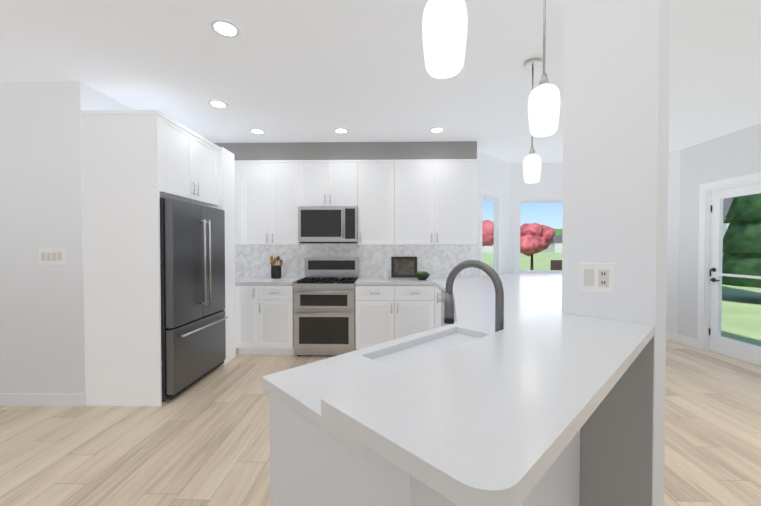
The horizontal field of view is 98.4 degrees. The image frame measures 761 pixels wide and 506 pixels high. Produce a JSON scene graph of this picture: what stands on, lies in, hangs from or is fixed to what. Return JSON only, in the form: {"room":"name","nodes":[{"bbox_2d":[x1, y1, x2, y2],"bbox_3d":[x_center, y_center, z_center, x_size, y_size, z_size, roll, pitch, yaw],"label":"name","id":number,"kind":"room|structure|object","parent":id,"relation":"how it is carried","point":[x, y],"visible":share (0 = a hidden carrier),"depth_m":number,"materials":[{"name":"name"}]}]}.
{"room":"kitchen","nodes":[
{"label":"kitchen","id":0,"kind":"room"},
{"bbox_2d":[0,81,92,402],"bbox_3d":[-4.291,-0.072,2.869,3.550,2.740,0.120,0,1,1],"label":"wall","id":1,"kind":"structure","parent":0,"point":[42,343],"depth_m":2.78,"materials":[{"name":"grey paint"}]},
{"bbox_2d":[0,393,84,406],"bbox_3d":[-4.293,1.249,2.822,3.550,0.100,0.014,0,1,1],"label":"baseboard","id":2,"kind":"structure","parent":1,"relation":"attached to","point":[14,399],"depth_m":2.79,"materials":[{"name":"white paint"}]},
{"bbox_2d":[39,248,64,264],"bbox_3d":[-2.772,0.030,2.773,0.218,0.135,0.008,0,1,1],"label":"switch plate","id":3,"kind":"object","parent":1,"relation":"attached to","point":[51,256],"visible":1,"depth_m":2.77,"materials":[{"name":"white plastic"}]},
{"bbox_2d":[93,88,131,109],"bbox_3d":[-2.555,-0.087,3.852,0.120,2.740,1.920,0,1,1],"label":"wall","id":4,"kind":"structure","parent":0,"point":[101,101],"depth_m":2.99,"materials":[{"name":"grey paint"}]},
{"bbox_2d":[235,243,357,314],"bbox_3d":[-0.601,-0.101,4.710,3.750,2.740,0.120,0,1,1],"label":"wall","id":5,"kind":"structure","parent":0,"point":[239,278],"depth_m":4.68,"materials":[{"name":"grey paint"}]},
{"bbox_2d":[234,160,245,244],"bbox_3d":[-2.121,-0.662,4.493,0.713,1.110,0.338,0,1,1],"label":"upper cabinet","id":6,"kind":"object","parent":5,"relation":"attached to","point":[239,165],"depth_m":4.32,"materials":[{"name":"white paint"}]},
{"bbox_2d":[246,160,305,244],"bbox_3d":[-1.444,-0.662,4.479,0.869,1.110,0.338,0,1,1],"label":"upper cabinet","id":7,"kind":"object","parent":5,"relation":"attached to","point":[274,193],"depth_m":4.31,"materials":[{"name":"white paint"}]},
{"bbox_2d":[302,160,357,206],"bbox_3d":[-0.681,-0.914,4.459,0.773,0.605,0.338,0,1,1],"label":"upper cabinet","id":8,"kind":"object","parent":5,"relation":"attached to","point":[325,182],"depth_m":4.29,"materials":[{"name":"white paint"}]},
{"bbox_2d":[298,206,357,242],"bbox_3d":[-0.682,-0.367,4.411,0.760,0.473,0.445,0,1,1],"label":"microwave","id":9,"kind":"object","parent":8,"relation":"attached to","point":[327,224],"visible":0.98,"depth_m":4.24,"materials":[{"name":"silver metal"}]},
{"bbox_2d":[235,244,470,276],"bbox_3d":[-0.603,0.104,4.649,3.746,0.468,0.008,0,1,1],"label":"tile backsplash","id":10,"kind":"structure","parent":5,"relation":"attached to","point":[375,260],"depth_m":4.64,"materials":[{"name":"stone"}]},
{"bbox_2d":[357,160,401,244],"bbox_3d":[-0.054,-0.661,4.449,0.599,1.110,0.338,0,1,1],"label":"upper cabinet","id":11,"kind":"object","parent":5,"relation":"attached to","point":[379,207],"depth_m":4.28,"materials":[{"name":"white paint"}]},
{"bbox_2d":[402,159,477,244],"bbox_3d":[0.698,-0.661,4.433,1.133,1.110,0.338,0,1,1],"label":"upper cabinet","id":12,"kind":"object","parent":5,"relation":"attached to","point":[416,202],"depth_m":4.27,"materials":[{"name":"white paint"}]},
{"bbox_2d":[214,141,476,159],"bbox_3d":[-0.606,-1.343,4.486,3.748,0.246,0.290,0,1,1],"label":"wall","id":13,"kind":"structure","parent":0,"point":[360,150],"depth_m":4.34,"materials":[{"name":"grey paint"}]},
{"bbox_2d":[0,340,760,505],"bbox_3d":[-0.958,1.380,0.880,10.700,0.100,10.200,0,1,1],"label":"floor","id":14,"kind":"structure","parent":0,"point":[204,441],"depth_m":2.25,"materials":[{"name":"brown wood"}]},
{"bbox_2d":[80,110,235,405],"bbox_3d":[-2.152,0.043,3.405,0.696,2.494,1.292,0,1,1],"label":"surround","id":15,"kind":"object","parent":14,"relation":"on","point":[137,165],"visible":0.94,"depth_m":2.78,"materials":[{"name":"white paint"}]},
{"bbox_2d":[160,197,227,401],"bbox_3d":[-2.096,0.404,3.290,0.761,1.775,0.930,0,1,1],"label":"refrigerator","id":16,"kind":"object","parent":14,"relation":"on","point":[192,279],"visible":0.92,"depth_m":3.08,"materials":[{"name":"black metal"}]},
{"bbox_2d":[235,285,262,354],"bbox_3d":[-1.614,0.830,4.356,0.332,0.890,0.638,0,1,1],"label":"base cabinet","id":17,"kind":"object","parent":14,"relation":"on","point":[249,298],"depth_m":4.04,"materials":[{"name":"white paint"}]},
{"bbox_2d":[263,281,296,354],"bbox_3d":[-1.314,0.830,4.349,0.494,0.890,0.638,0,1,1],"label":"base cabinet","id":18,"kind":"object","parent":14,"relation":"on","point":[277,299],"depth_m":4.03,"materials":[{"name":"white paint"}]},
{"bbox_2d":[235,277,304,284],"bbox_3d":[-1.423,0.365,4.340,0.713,0.040,0.650,0,1,1],"label":"countertop","id":19,"kind":"structure","parent":18,"relation":"on","point":[255,280],"depth_m":4.03,"materials":[{"name":"white stone"}]},
{"bbox_2d":[270,256,282,278],"bbox_3d":[-1.424,0.191,4.473,0.173,0.303,0.136,0,1,1],"label":"utensil crock","id":20,"kind":"object","parent":19,"relation":"on","point":[275,271],"visible":1,"depth_m":4.44,"materials":[{"name":"black ceramic"}]},
{"bbox_2d":[293,258,358,355],"bbox_3d":[-0.685,0.673,4.294,0.756,1.205,0.712,0,1,1],"label":"range","id":21,"kind":"object","parent":14,"relation":"on","point":[324,306],"visible":0.94,"depth_m":4.00,"materials":[{"name":"silver metal"}]},
{"bbox_2d":[355,285,434,349],"bbox_3d":[0.182,0.831,4.318,0.968,0.890,0.638,0,1,1],"label":"base cabinet","id":22,"kind":"object","parent":14,"relation":"on","point":[390,309],"depth_m":4.00,"materials":[{"name":"white paint"}]},
{"bbox_2d":[355,277,434,284],"bbox_3d":[0.181,0.366,4.306,0.967,0.040,0.650,0,1,1],"label":"countertop","id":23,"kind":"structure","parent":22,"relation":"on","point":[362,280],"depth_m":4.03,"materials":[{"name":"white stone"}]},
{"bbox_2d":[382,270,388,278],"bbox_3d":[0.066,0.282,4.342,0.090,0.125,0.090,0,1,1],"label":"jar","id":24,"kind":"object","parent":23,"relation":"on","point":[385,274],"visible":1,"depth_m":4.31,"materials":[{"name":"white ceramic"}]},
{"bbox_2d":[391,257,416,277],"bbox_3d":[0.331,0.196,4.576,0.360,0.289,0.070,0,1,1],"label":"picture frame","id":25,"kind":"object","parent":23,"relation":"on","point":[403,267],"visible":0.94,"depth_m":4.57,"materials":[{"name":"brown metal"}]},
{"bbox_2d":[415,271,429,279],"bbox_3d":[0.539,0.292,4.232,0.200,0.108,0.200,0,1,1],"label":"bowl","id":26,"kind":"object","parent":23,"relation":"on","point":[422,275],"visible":1,"depth_m":4.17,"materials":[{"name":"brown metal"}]},
{"bbox_2d":[262,273,561,505],"bbox_3d":[1.271,0.776,2.997,3.150,1.040,4.835,0,1,1],"label":"kitchen island","id":27,"kind":"object","parent":14,"relation":"on","point":[294,392],"depth_m":1.11,"materials":[{"name":"white stone"}]},
{"bbox_2d":[278,309,654,505],"bbox_3d":[0.428,0.275,0.886,1.060,0.030,1.044,0,1,1],"label":"countertop","id":28,"kind":"structure","parent":27,"relation":"on","point":[465,412],"depth_m":0.68,"materials":[{"name":"white stone"}]},
{"bbox_2d":[444,260,503,331],"bbox_3d":[0.372,0.209,1.225,0.244,0.368,0.195,0,1,1],"label":"faucet","id":29,"kind":"object","parent":28,"relation":"on","point":[490,272],"visible":0.77,"depth_m":1.20,"materials":[{"name":"black metal"}]},
{"bbox_2d":[562,0,670,505],"bbox_3d":[0.977,-0.048,1.368,0.320,2.740,0.302,-1,1,-44],"label":"pillar","id":30,"kind":"structure","parent":14,"relation":"on","point":[616,124],"depth_m":1.24,"materials":[{"name":"grey paint"}]},
{"bbox_2d":[579,263,613,293],"bbox_3d":[0.839,0.096,1.277,0.009,0.115,0.116,-1,1,-44],"label":"outlet","id":31,"kind":"object","parent":30,"relation":"attached to","point":[597,277],"visible":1,"depth_m":1.27,"materials":[{"name":"white plastic"}]},
{"bbox_2d":[0,0,760,162],"bbox_3d":[-0.958,-1.460,0.835,10.700,0.100,10.200,0,1,1],"label":"ceiling","id":32,"kind":"structure","parent":0,"point":[285,71],"depth_m":2.51,"materials":[{"name":"white paint"}]},
{"bbox_2d":[208,100,227,107],"bbox_3d":[-1.572,-1.442,3.179,0.180,0.008,0.180,0,1,1],"label":"recessed light","id":33,"kind":"object","parent":32,"relation":"in","point":[217,103],"visible":1,"depth_m":3.16,"materials":[{"name":"white paint"}]},
{"bbox_2d":[210,19,240,37],"bbox_3d":[-0.986,-1.425,2.087,0.180,0.008,0.180,0,1,1],"label":"recessed light","id":34,"kind":"object","parent":32,"relation":"in","point":[225,28],"visible":1,"depth_m":2.08,"materials":[{"name":"white paint"}]},
{"bbox_2d":[249,129,264,133],"bbox_3d":[-1.475,-1.454,3.928,0.180,0.008,0.180,0,1,1],"label":"recessed light","id":35,"kind":"object","parent":32,"relation":"in","point":[257,131],"visible":0.98,"depth_m":3.92,"materials":[{"name":"white paint"}]},
{"bbox_2d":[334,128,348,133],"bbox_3d":[-0.466,-1.454,3.906,0.180,0.008,0.180,0,1,1],"label":"recessed light","id":36,"kind":"object","parent":32,"relation":"in","point":[341,130],"visible":0.98,"depth_m":3.89,"materials":[{"name":"white paint"}]},
{"bbox_2d":[429,127,444,132],"bbox_3d":[0.668,-1.453,3.882,0.180,0.008,0.180,0,1,1],"label":"recessed light","id":37,"kind":"object","parent":32,"relation":"in","point":[436,130],"visible":1,"depth_m":3.88,"materials":[{"name":"white paint"}]},
{"bbox_2d":[422,0,467,78],"bbox_3d":[0.184,-0.968,0.937,0.128,0.885,0.128,0,1,1],"label":"pendant light","id":38,"kind":"object","parent":32,"relation":"hanging from","point":[444,27],"visible":1,"depth_m":0.90,"materials":[{"name":"white glass"}]},
{"bbox_2d":[523,58,541,182],"bbox_3d":[1.147,-0.986,2.479,0.128,0.897,0.128,0,1,1],"label":"pendant light","id":39,"kind":"object","parent":32,"relation":"hanging from","point":[532,167],"visible":1,"depth_m":2.44,"materials":[{"name":"white glass"}]},
{"bbox_2d":[528,0,559,136],"bbox_3d":[0.717,-0.972,1.437,0.128,0.892,0.128,0,1,1],"label":"pendant light","id":40,"kind":"object","parent":32,"relation":"hanging from","point":[543,106],"visible":1,"depth_m":1.40,"materials":[{"name":"white glass"}]},
{"bbox_2d":[471,150,509,276],"bbox_3d":[1.682,-0.106,5.052,1.202,2.740,0.070,-1,1,-44],"label":"wall","id":41,"kind":"structure","parent":0,"point":[493,174],"depth_m":5.15,"materials":[{"name":"grey paint"}]},
{"bbox_2d":[479,190,500,276],"bbox_3d":[1.652,-0.195,4.994,0.660,1.440,0.110,-1,1,-44],"label":"window","id":42,"kind":"structure","parent":41,"relation":"in","point":[495,198],"depth_m":5.15,"materials":[{"name":"white paint"}]},
{"bbox_2d":[509,163,562,272],"bbox_3d":[2.866,-0.113,5.477,1.450,2.740,0.100,0,1,1],"label":"wall","id":43,"kind":"structure","parent":0,"point":[550,182],"depth_m":5.42,"materials":[{"name":"grey paint"}]},
{"bbox_2d":[514,195,562,272],"bbox_3d":[2.900,-0.275,5.454,1.370,1.345,0.140,0,1,1],"label":"window","id":44,"kind":"structure","parent":43,"relation":"in","point":[519,200],"depth_m":5.42,"materials":[{"name":"white paint"}]},
{"bbox_2d":[666,150,680,333],"bbox_3d":[3.975,-0.107,5.096,0.120,2.740,0.990,-1,1,-44],"label":"wall","id":45,"kind":"structure","parent":0,"point":[673,241],"depth_m":4.74,"materials":[{"name":"grey paint"}]},
{"bbox_2d":[678,123,760,339],"bbox_3d":[4.240,-0.031,0.272,0.120,2.740,8.850,0,1,1],"label":"wall","id":46,"kind":"structure","parent":0,"point":[732,155],"depth_m":4.43,"materials":[{"name":"grey paint"}]},
{"bbox_2d":[677,334,696,347],"bbox_3d":[4.173,1.289,0.294,0.014,0.100,8.850,0,1,1],"label":"baseboard","id":47,"kind":"structure","parent":46,"relation":"attached to","point":[687,340],"depth_m":4.55,"materials":[{"name":"white paint"}]},
{"bbox_2d":[697,172,760,349],"bbox_3d":[4.300,0.196,3.526,0.140,2.185,1.720,0,1,1],"label":"door frame","id":48,"kind":"structure","parent":46,"relation":"in","point":[704,253],"depth_m":4.30,"materials":[{"name":"white paint"}]},
{"bbox_2d":[709,183,760,365],"bbox_3d":[4.285,0.247,3.529,0.090,2.069,1.506,0,1,1],"label":"french door","id":49,"kind":"structure","parent":46,"relation":"in","point":[739,350],"depth_m":4.17,"materials":[{"name":"white paint"}]},
{"label":"outside","id":50,"kind":"structure","parent":0,"visible":0},
{"bbox_2d":[542,229,561,250],"bbox_3d":[68.855,-4.718,129.387,13.900,9.760,12.234,0,1,1],"label":"tree","id":51,"kind":"object","parent":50,"point":[558,231],"depth_m":124.83,"materials":[{"name":"green plant"}]},
{"bbox_2d":[482,251,760,345],"bbox_3d":[0.936,0.767,49.947,300.000,0.180,400.000,0,1,1],"label":"ground","id":52,"kind":"structure","parent":50,"point":[742,320],"depth_m":8.33,"materials":[{"name":"green plant"}]},
{"bbox_2d":[482,244,493,252],"bbox_3d":[32.099,-3.033,104.244,9.600,5.730,8.400,0,1,1],"label":"house","id":53,"kind":"structure","parent":52,"relation":"on","point":[487,248],"depth_m":100.26,"materials":[{"name":"white"}]},
{"bbox_2d":[482,220,493,245],"bbox_3d":[4.310,-0.107,14.462,1.736,2.706,1.488,0,1,1],"label":"tree","id":54,"kind":"object","parent":52,"relation":"on","point":[487,232],"depth_m":13.78,"materials":[{"name":"pink plant"}]},
{"bbox_2d":[520,223,554,269],"bbox_3d":[5.689,0.089,12.235,1.622,2.383,1.220,0,1,1],"label":"tree","id":55,"kind":"object","parent":52,"relation":"on","point":[541,235],"depth_m":11.79,"materials":[{"name":"pink plant"}]},
{"bbox_2d":[543,235,561,252],"bbox_3d":[59.156,-3.071,106.669,9.600,5.730,8.400,0,1,1],"label":"house","id":56,"kind":"structure","parent":52,"relation":"on","point":[555,245],"depth_m":103.38,"materials":[{"name":"white"}]},
{"bbox_2d":[550,260,561,269],"bbox_3d":[6.485,0.774,11.066,1.250,1.050,0.500,0,1,1],"label":"bench","id":57,"kind":"object","parent":52,"relation":"on","point":[557,265],"depth_m":11.26,"materials":[{"name":"brown wood"}]},
{"bbox_2d":[722,197,733,256],"bbox_3d":[26.548,-1.775,24.354,10.500,5.730,8.400,0,1,1],"label":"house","id":58,"kind":"structure","parent":52,"relation":"on","point":[727,202],"depth_m":21.22,"materials":[{"name":"white"}]},
{"bbox_2d":[722,193,760,287],"bbox_3d":[10.361,-2.179,8.686,2.242,7.030,2.300,0,1,1],"label":"evergreen","id":59,"kind":"object","parent":52,"relation":"on","point":[743,211],"depth_m":8.58,"materials":[{"name":"green plant"}]}
]}

